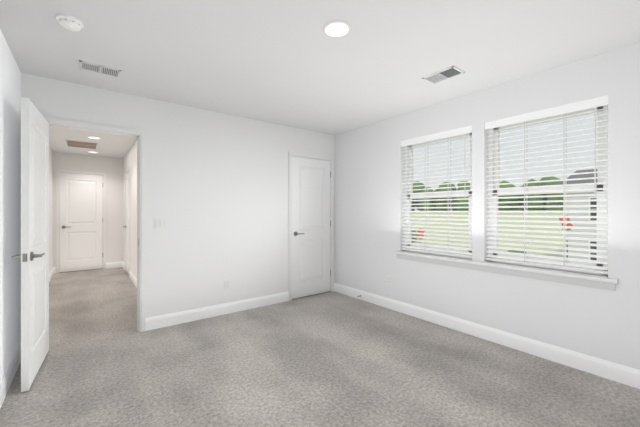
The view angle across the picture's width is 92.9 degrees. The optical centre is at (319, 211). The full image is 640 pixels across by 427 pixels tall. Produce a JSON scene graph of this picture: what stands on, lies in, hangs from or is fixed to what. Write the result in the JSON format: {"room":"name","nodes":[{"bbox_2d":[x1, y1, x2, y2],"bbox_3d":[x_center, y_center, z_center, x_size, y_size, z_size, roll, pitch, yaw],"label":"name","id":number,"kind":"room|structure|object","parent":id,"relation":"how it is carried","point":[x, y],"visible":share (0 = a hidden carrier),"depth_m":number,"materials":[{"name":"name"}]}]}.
{"room":"empty bedroom","nodes":[
{"label":"empty bedroom","id":0,"kind":"room"},
{"bbox_2d":[0,29,20,381],"bbox_3d":[-1.109,0.027,0.619,0.120,2.440,4.935,0,0,-38],"label":"wall","id":1,"kind":"structure","parent":0,"point":[10,74],"depth_m":2.25,"materials":[{"name":"paint"}]},
{"bbox_2d":[49,146,52,272],"bbox_3d":[-4.080,0.027,4.339,0.120,2.440,4.345,0,0,-38],"label":"wall","id":2,"kind":"structure","parent":0,"point":[50,150],"depth_m":5.71,"materials":[{"name":"paint"}]},
{"bbox_2d":[53,152,122,266],"bbox_3d":[-4.925,0.027,6.506,1.430,2.440,0.120,0,0,-38],"label":"wall","id":3,"kind":"structure","parent":0,"point":[113,167],"depth_m":6.66,"materials":[{"name":"paint"}]},
{"bbox_2d":[59,173,102,271],"bbox_3d":[-5.005,0.226,6.394,0.727,2.018,0.152,0,0,-38],"label":"end door","id":4,"kind":"structure","parent":3,"relation":"in","point":[80,195],"depth_m":6.36,"materials":[{"name":"paint"}]},
{"bbox_2d":[56,170,105,272],"bbox_3d":[-5.032,0.202,6.424,0.834,2.091,0.152,0,0,-38],"label":"door frame","id":5,"kind":"structure","parent":3,"relation":"attached to","point":[57,171],"depth_m":6.32,"materials":[{"name":"paint"}]},
{"bbox_2d":[123,140,136,278],"bbox_3d":[-3.043,0.027,5.139,0.120,2.440,4.345,0,0,-38],"label":"wall","id":6,"kind":"structure","parent":0,"point":[130,159],"depth_m":5.47,"materials":[{"name":"paint"}]},
{"bbox_2d":[49,261,136,287],"bbox_3d":[-3.561,1.182,4.739,1.190,0.130,4.345,0,0,-38],"label":"baseboard","id":7,"kind":"structure","parent":6,"relation":"attached to","point":[110,264],"depth_m":6.11,"materials":[{"name":"paint"}]},
{"bbox_2d":[123,172,128,273],"bbox_3d":[-3.838,0.226,6.104,0.152,2.018,0.767,0,0,-38],"label":"door","id":8,"kind":"structure","parent":6,"relation":"in","point":[126,226],"depth_m":6.16,"materials":[{"name":"paint"}]},
{"bbox_2d":[125,167,129,271],"bbox_3d":[-3.808,0.202,6.131,0.152,2.091,0.874,0,0,-38],"label":"door frame","id":9,"kind":"structure","parent":6,"relation":"attached to","point":[128,169],"depth_m":5.87,"materials":[{"name":"paint"}]},
{"bbox_2d":[21,73,334,317],"bbox_3d":[-1.254,0.027,3.700,3.654,2.440,0.120,0,0,-38],"label":"wall","id":10,"kind":"structure","parent":0,"point":[218,181],"depth_m":3.55,"materials":[{"name":"paint"}]},
{"bbox_2d":[11,97,48,391],"bbox_3d":[-2.247,0.226,2.385,0.164,2.018,0.748,0,0,-38],"label":"entry door","id":11,"kind":"structure","parent":10,"relation":"in","point":[34,256],"depth_m":2.23,"materials":[{"name":"paint"}]},
{"bbox_2d":[43,116,145,331],"bbox_3d":[-2.202,0.202,2.968,0.854,2.091,0.152,0,0,-38],"label":"door frame","id":12,"kind":"structure","parent":10,"relation":"attached to","point":[140,135],"depth_m":3.15,"materials":[{"name":"paint"}]},
{"bbox_2d":[154,218,165,228],"bbox_3d":[-1.715,0.127,3.261,0.116,0.115,0.010,0,0,-38],"label":"switch plate","id":13,"kind":"object","parent":10,"relation":"attached to","point":[159,223],"visible":1,"depth_m":3.26,"materials":[{"name":"white plastic"}]},
{"bbox_2d":[224,279,229,288],"bbox_3d":[-1.134,0.887,3.711,0.070,0.115,0.008,0,0,-38],"label":"outlet","id":14,"kind":"object","parent":10,"relation":"attached to","point":[227,281],"visible":1,"depth_m":3.71,"materials":[{"name":"white plastic"}]},
{"bbox_2d":[288,151,333,300],"bbox_3d":[-0.155,0.202,4.547,0.824,2.091,0.152,0,0,-38],"label":"door frame","id":15,"kind":"structure","parent":10,"relation":"attached to","point":[290,153],"depth_m":4.39,"materials":[{"name":"paint"}]},
{"bbox_2d":[292,156,330,298],"bbox_3d":[-0.128,0.226,4.517,0.717,2.018,0.152,0,0,-38],"label":"closet door","id":16,"kind":"structure","parent":10,"relation":"in","point":[311,222],"depth_m":4.49,"materials":[{"name":"paint"}]},
{"bbox_2d":[0,267,639,426],"bbox_3d":[-1.078,1.307,3.463,4.004,0.120,9.800,0,0,-38],"label":"floor","id":17,"kind":"structure","parent":0,"point":[326,359],"depth_m":2.35,"materials":[{"name":"grey carpet"}]},
{"bbox_2d":[0,0,639,157],"bbox_3d":[-1.078,-1.253,3.463,4.004,0.120,9.800,0,0,-38],"label":"ceiling","id":18,"kind":"structure","parent":0,"point":[272,61],"depth_m":2.23,"materials":[{"name":"paint"}]},
{"bbox_2d":[56,14,83,30],"bbox_3d":[-1.566,-1.173,1.904,0.136,0.041,0.136,0,0,-38],"label":"smoke detector","id":19,"kind":"object","parent":18,"relation":"attached to","point":[71,23],"visible":1,"depth_m":1.88,"materials":[{"name":"white plastic"}]},
{"bbox_2d":[64,139,97,148],"bbox_3d":[-4.236,-1.188,5.409,0.450,0.009,0.650,0,0,-38],"label":"ceiling vent","id":20,"kind":"object","parent":18,"relation":"in","point":[70,143],"visible":1,"depth_m":5.38,"materials":[{"name":"white metal"}]},
{"bbox_2d":[87,136,100,138],"bbox_3d":[-3.639,-1.189,4.897,0.184,0.008,0.184,0,0,-38],"label":"recessed light","id":21,"kind":"object","parent":18,"relation":"in","point":[91,137],"visible":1,"depth_m":4.88,"materials":[{"name":"white plastic"}]},
{"bbox_2d":[79,60,121,77],"bbox_3d":[-1.836,-1.188,2.543,0.285,0.009,0.180,0,0,-38],"label":"ceiling vent","id":22,"kind":"object","parent":18,"relation":"in","point":[84,65],"visible":1,"depth_m":2.53,"materials":[{"name":"white metal"}]},
{"bbox_2d":[323,20,350,37],"bbox_3d":[0.110,-1.189,1.986,0.184,0.008,0.184,0,0,-38],"label":"recessed light","id":23,"kind":"object","parent":18,"relation":"in","point":[335,28],"visible":1,"depth_m":1.97,"materials":[{"name":"white plastic"}]},
{"bbox_2d":[422,65,465,83],"bbox_3d":[1.075,-1.188,2.657,0.200,0.009,0.300,0,0,-38],"label":"ceiling vent","id":24,"kind":"object","parent":18,"relation":"in","point":[452,71],"visible":1,"depth_m":2.64,"materials":[{"name":"white metal"}]},
{"bbox_2d":[335,42,639,369],"bbox_3d":[0.379,0.027,4.713,0.170,2.440,9.600,0,0,-38],"label":"wall","id":25,"kind":"structure","parent":0,"point":[603,324],"depth_m":2.84,"materials":[{"name":"paint"}]},
{"bbox_2d":[0,283,639,407],"bbox_3d":[0.338,1.182,1.735,3.534,0.130,4.935,0,0,-38],"label":"baseboard","id":26,"kind":"structure","parent":25,"relation":"attached to","point":[626,375],"depth_m":3.03,"materials":[{"name":"paint"}]},
{"bbox_2d":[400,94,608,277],"bbox_3d":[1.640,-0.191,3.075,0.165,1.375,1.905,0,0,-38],"label":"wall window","id":27,"kind":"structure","parent":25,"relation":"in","point":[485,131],"depth_m":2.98,"materials":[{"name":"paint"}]},
{"bbox_2d":[401,125,471,257],"bbox_3d":[1.296,-0.199,3.447,0.077,1.348,0.883,0,0,-38],"label":"blind","id":28,"kind":"object","parent":27,"relation":"attached to","point":[468,129],"visible":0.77,"depth_m":3.39,"materials":[{"name":"white plastic"}]},
{"bbox_2d":[485,95,607,274],"bbox_3d":[1.911,-0.199,2.649,0.077,1.348,0.888,0,0,-38],"label":"blind","id":29,"kind":"object","parent":27,"relation":"attached to","point":[599,101],"visible":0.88,"depth_m":2.55,"materials":[{"name":"white plastic"}]},
{"bbox_2d":[395,251,617,290],"bbox_3d":[1.593,0.539,3.038,0.123,0.092,2.005,0,0,-38],"label":"window sill","id":30,"kind":"structure","parent":25,"relation":"attached to","point":[547,274],"depth_m":2.72,"materials":[{"name":"paint"}]},
{"label":"outside","id":31,"kind":"structure","parent":0,"visible":0},
{"bbox_2d":[412,212,562,256],"bbox_3d":[73.683,2.197,119.996,256.726,4.500,420.000,0,0,-38],"label":"lawn","id":32,"kind":"structure","parent":31,"point":[427,213],"depth_m":47.08,"materials":[{"name":"green plant"}]},
{"bbox_2d":[412,215,572,257],"bbox_3d":[13.427,2.448,29.227,4.630,4.478,28.808,0,0,-8],"label":"shrubs","id":33,"kind":"object","parent":32,"relation":"on","point":[560,219],"visible":0.18,"depth_m":21.52,"materials":[{"name":"plant"}]},
{"bbox_2d":[559,169,596,259],"bbox_3d":[24.878,0.537,20.141,10.800,7.820,12.300,0,0,-38],"label":"house","id":34,"kind":"structure","parent":32,"relation":"on","point":[589,170],"depth_m":20.98,"materials":[{"name":"white"}]}
]}

